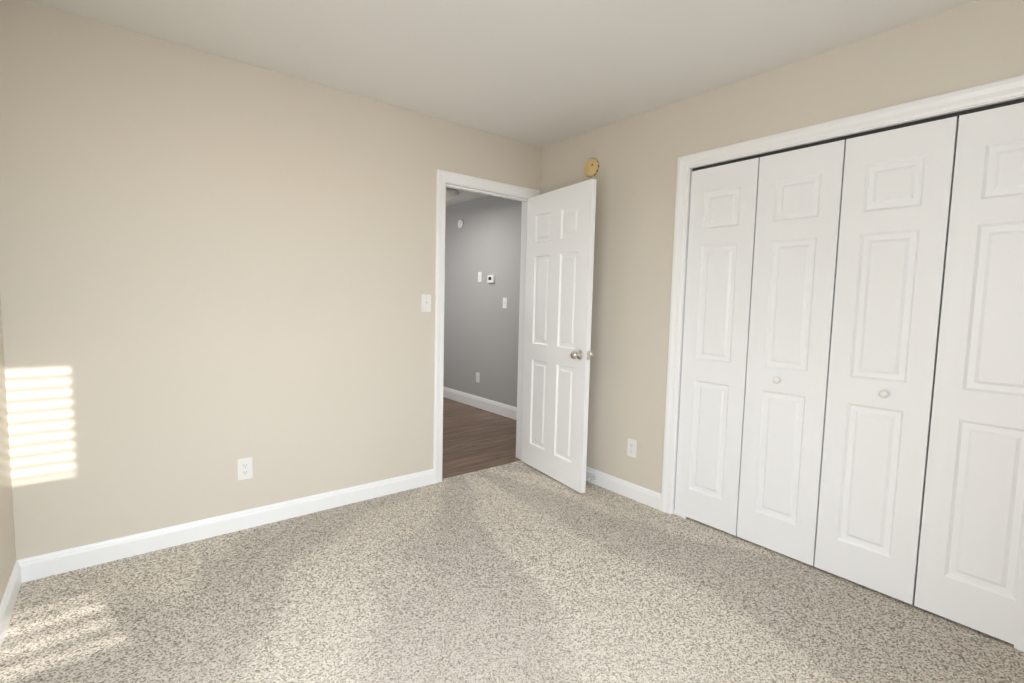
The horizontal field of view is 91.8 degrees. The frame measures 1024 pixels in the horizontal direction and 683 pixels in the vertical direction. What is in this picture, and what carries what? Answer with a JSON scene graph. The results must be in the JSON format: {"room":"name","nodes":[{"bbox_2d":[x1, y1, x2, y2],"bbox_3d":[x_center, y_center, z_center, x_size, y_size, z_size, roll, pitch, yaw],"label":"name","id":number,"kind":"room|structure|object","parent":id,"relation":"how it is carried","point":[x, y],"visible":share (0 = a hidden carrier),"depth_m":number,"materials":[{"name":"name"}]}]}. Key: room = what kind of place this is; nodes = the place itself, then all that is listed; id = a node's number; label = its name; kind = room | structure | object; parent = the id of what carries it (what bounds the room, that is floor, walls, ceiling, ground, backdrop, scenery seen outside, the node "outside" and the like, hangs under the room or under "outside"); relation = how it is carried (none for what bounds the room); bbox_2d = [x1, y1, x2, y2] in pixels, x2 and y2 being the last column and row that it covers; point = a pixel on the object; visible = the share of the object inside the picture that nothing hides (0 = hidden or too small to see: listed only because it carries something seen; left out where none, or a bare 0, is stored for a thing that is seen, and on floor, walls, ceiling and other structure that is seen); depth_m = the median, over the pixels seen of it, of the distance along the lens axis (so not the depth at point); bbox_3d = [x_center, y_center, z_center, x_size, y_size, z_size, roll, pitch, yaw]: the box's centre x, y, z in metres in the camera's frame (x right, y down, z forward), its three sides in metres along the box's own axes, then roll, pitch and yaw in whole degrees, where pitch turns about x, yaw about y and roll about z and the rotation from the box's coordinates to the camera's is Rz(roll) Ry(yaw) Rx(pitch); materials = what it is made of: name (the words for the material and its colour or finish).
{"room":"empty bedroom","nodes":[
{"label":"empty bedroom","id":0,"kind":"room"},
{"bbox_2d":[0,295,15,603],"bbox_3d":[-1.070,-0.039,0.665,0.115,2.440,3.465,-2,6,-39],"label":"wall","id":1,"kind":"structure","parent":0,"point":[7,550],"depth_m":2.00,"materials":[{"name":"paint"}]},
{"bbox_2d":[0,560,21,649],"bbox_3d":[-1.083,1.120,0.844,0.014,0.100,3.350,-2,6,-39],"label":"baseboard","id":2,"kind":"structure","parent":1,"relation":"attached to","point":[9,598],"depth_m":1.92,"materials":[{"name":"paint"}]},
{"bbox_2d":[0,0,534,559],"bbox_3d":[-1.061,-0.223,2.960,3.010,2.440,0.115,-2,6,-39],"label":"wall","id":3,"kind":"structure","parent":0,"point":[214,268],"depth_m":2.48,"materials":[{"name":"paint"}]},
{"bbox_2d":[17,469,433,582],"bbox_3d":[-1.335,0.960,2.773,2.042,0.100,0.014,-2,6,-39],"label":"baseboard","id":4,"kind":"structure","parent":3,"relation":"attached to","point":[56,562],"depth_m":2.56,"materials":[{"name":"paint"}]},
{"bbox_2d":[237,457,252,479],"bbox_3d":[-1.435,0.685,2.669,0.072,0.116,0.007,-2,6,-39],"label":"outlet","id":5,"kind":"object","parent":3,"relation":"attached to","point":[245,467],"visible":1,"depth_m":2.67,"materials":[{"name":"white plastic"}]},
{"bbox_2d":[421,294,430,311],"bbox_3d":[-0.561,-0.254,3.271,0.072,0.116,0.021,-2,6,-39],"label":"light switch","id":6,"kind":"object","parent":3,"relation":"attached to","point":[425,302],"visible":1,"depth_m":3.27,"materials":[{"name":"white plastic"}]},
{"bbox_2d":[433,169,540,483],"bbox_3d":[-0.204,-0.096,3.665,0.906,2.113,0.154,-2,6,-39],"label":"door frame","id":7,"kind":"structure","parent":3,"relation":"attached to","point":[443,177],"depth_m":3.40,"materials":[{"name":"paint"}]},
{"bbox_2d":[442,397,520,478],"bbox_3d":[-1.061,0.854,5.072,2.030,0.036,3.170,-2,6,-39],"label":"floor","id":8,"kind":"structure","parent":0,"point":[476,439],"depth_m":4.53,"materials":[{"name":"brown wood"}]},
{"bbox_2d":[443,195,521,406],"bbox_3d":[-0.258,-0.426,5.720,0.115,2.440,3.200,-2,6,-39],"label":"wall","id":9,"kind":"structure","parent":0,"point":[481,330],"depth_m":5.71,"materials":[{"name":"paint"}]},
{"bbox_2d":[458,219,463,228],"bbox_3d":[-0.630,-1.427,6.018,0.028,0.112,0.112,-2,6,-39],"label":"smoke detector","id":10,"kind":"object","parent":9,"relation":"attached to","point":[460,223],"visible":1,"depth_m":6.00,"materials":[{"name":"white plastic"}]},
{"bbox_2d":[476,372,479,382],"bbox_3d":[-0.404,0.423,5.848,0.007,0.116,0.072,-2,6,-39],"label":"outlet","id":11,"kind":"object","parent":9,"relation":"attached to","point":[477,377],"visible":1,"depth_m":5.84,"materials":[{"name":"white plastic"}]},
{"bbox_2d":[443,387,516,419],"bbox_3d":[-0.299,0.729,5.728,0.014,0.135,3.085,-2,6,-39],"label":"baseboard","id":12,"kind":"structure","parent":9,"relation":"attached to","point":[501,409],"depth_m":5.79,"materials":[{"name":"paint"}]},
{"bbox_2d":[478,272,481,281],"bbox_3d":[-0.379,-0.747,5.746,0.021,0.116,0.072,-2,6,-39],"label":"light switch","id":13,"kind":"object","parent":9,"relation":"attached to","point":[479,276],"visible":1,"depth_m":5.74,"materials":[{"name":"white plastic"}]},
{"bbox_2d":[487,275,494,282],"bbox_3d":[-0.235,-0.701,5.564,0.026,0.085,0.115,-2,6,-39],"label":"thermostat","id":14,"kind":"object","parent":9,"relation":"attached to","point":[490,278],"visible":1,"depth_m":5.54,"materials":[{"name":"white plastic"}]},
{"bbox_2d":[503,298,506,307],"bbox_3d":[-0.084,-0.419,5.394,0.021,0.116,0.072,-2,6,-39],"label":"light switch","id":15,"kind":"object","parent":9,"relation":"attached to","point":[504,302],"visible":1,"depth_m":5.39,"materials":[{"name":"white plastic"}]},
{"bbox_2d":[27,0,977,205],"bbox_3d":[-0.594,-1.473,3.041,3.920,0.060,6.780,-2,6,-39],"label":"ceiling","id":16,"kind":"structure","parent":0,"point":[541,73],"depth_m":2.28,"materials":[{"name":"paint"}]},
{"bbox_2d":[446,188,457,200],"bbox_3d":[-0.735,-1.582,5.396,0.300,0.106,0.300,-2,6,-39],"label":"hall ceiling light","id":17,"kind":"object","parent":16,"relation":"attached to","point":[452,195],"visible":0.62,"depth_m":5.32,"materials":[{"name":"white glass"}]},
{"bbox_2d":[0,461,1023,682],"bbox_3d":[0.301,1.132,1.978,3.590,0.040,3.380,-2,6,-39],"label":"floor","id":18,"kind":"structure","parent":0,"point":[518,572],"depth_m":2.04,"materials":[{"name":"beige carpet"}]},
{"bbox_2d":[534,146,541,194],"bbox_3d":[0.139,-0.272,3.921,0.065,2.440,0.115,-2,6,-39],"label":"wall","id":19,"kind":"structure","parent":0,"point":[538,158],"depth_m":3.79,"materials":[{"name":"paint"}]},
{"bbox_2d":[521,179,596,492],"bbox_3d":[0.301,-0.040,3.514,0.167,2.025,0.770,-1,5,-31],"label":"door","id":20,"kind":"structure","parent":19,"relation":"in","point":[558,353],"depth_m":3.44,"materials":[{"name":"paint"}]},
{"bbox_2d":[541,0,1023,492],"bbox_3d":[1.098,-0.166,2.872,0.115,2.440,2.960,-2,6,-39],"label":"wall","id":21,"kind":"structure","parent":0,"point":[636,157],"depth_m":3.00,"materials":[{"name":"paint"}]},
{"bbox_2d":[584,158,598,176],"bbox_3d":[0.540,-1.192,3.399,0.032,0.126,0.126,-2,6,-39],"label":"smoke detector","id":22,"kind":"object","parent":21,"relation":"attached to","point":[591,168],"visible":1,"depth_m":3.38,"materials":[{"name":"plastic"}]},
{"bbox_2d":[586,466,660,509],"bbox_3d":[0.543,0.943,3.519,0.014,0.100,1.202,-2,6,-39],"label":"baseboard","id":23,"kind":"structure","parent":21,"relation":"attached to","point":[643,495],"depth_m":3.26,"materials":[{"name":"paint"}]},
{"bbox_2d":[627,438,636,457],"bbox_3d":[0.777,0.692,3.220,0.007,0.116,0.072,-2,6,-39],"label":"outlet","id":24,"kind":"object","parent":21,"relation":"attached to","point":[631,447],"visible":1,"depth_m":3.22,"materials":[{"name":"white plastic"}]},
{"bbox_2d":[675,158,759,535],"bbox_3d":[1.140,0.033,2.788,0.034,2.035,0.379,-2,6,-39],"label":"closet door","id":25,"kind":"structure","parent":21,"relation":"in","point":[722,229],"depth_m":2.77,"materials":[{"name":"paint"}]},
{"bbox_2d":[737,140,845,565],"bbox_3d":[1.367,0.063,2.478,0.069,2.035,0.379,-2,6,-39],"label":"closet door","id":26,"kind":"structure","parent":21,"relation":"in","point":[799,203],"depth_m":2.47,"materials":[{"name":"paint"}]},
{"bbox_2d":[660,74,1023,651],"bbox_3d":[1.522,0.074,2.355,0.115,2.065,1.590,-2,6,-39],"label":"door frame","id":27,"kind":"structure","parent":21,"relation":"attached to","point":[957,112],"depth_m":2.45,"materials":[{"name":"paint"}]},
{"bbox_2d":[814,116,958,604],"bbox_3d":[1.609,0.093,2.178,0.069,2.035,0.379,-2,6,-39],"label":"closet door","id":28,"kind":"structure","parent":21,"relation":"in","point":[895,218],"depth_m":2.16,"materials":[{"name":"paint"}]},
{"bbox_2d":[914,102,1023,646],"bbox_3d":[1.864,0.122,1.890,0.034,2.035,0.379,-2,6,-39],"label":"closet door","id":29,"kind":"structure","parent":21,"relation":"in","point":[970,571],"depth_m":1.92,"materials":[{"name":"paint"}]}
]}

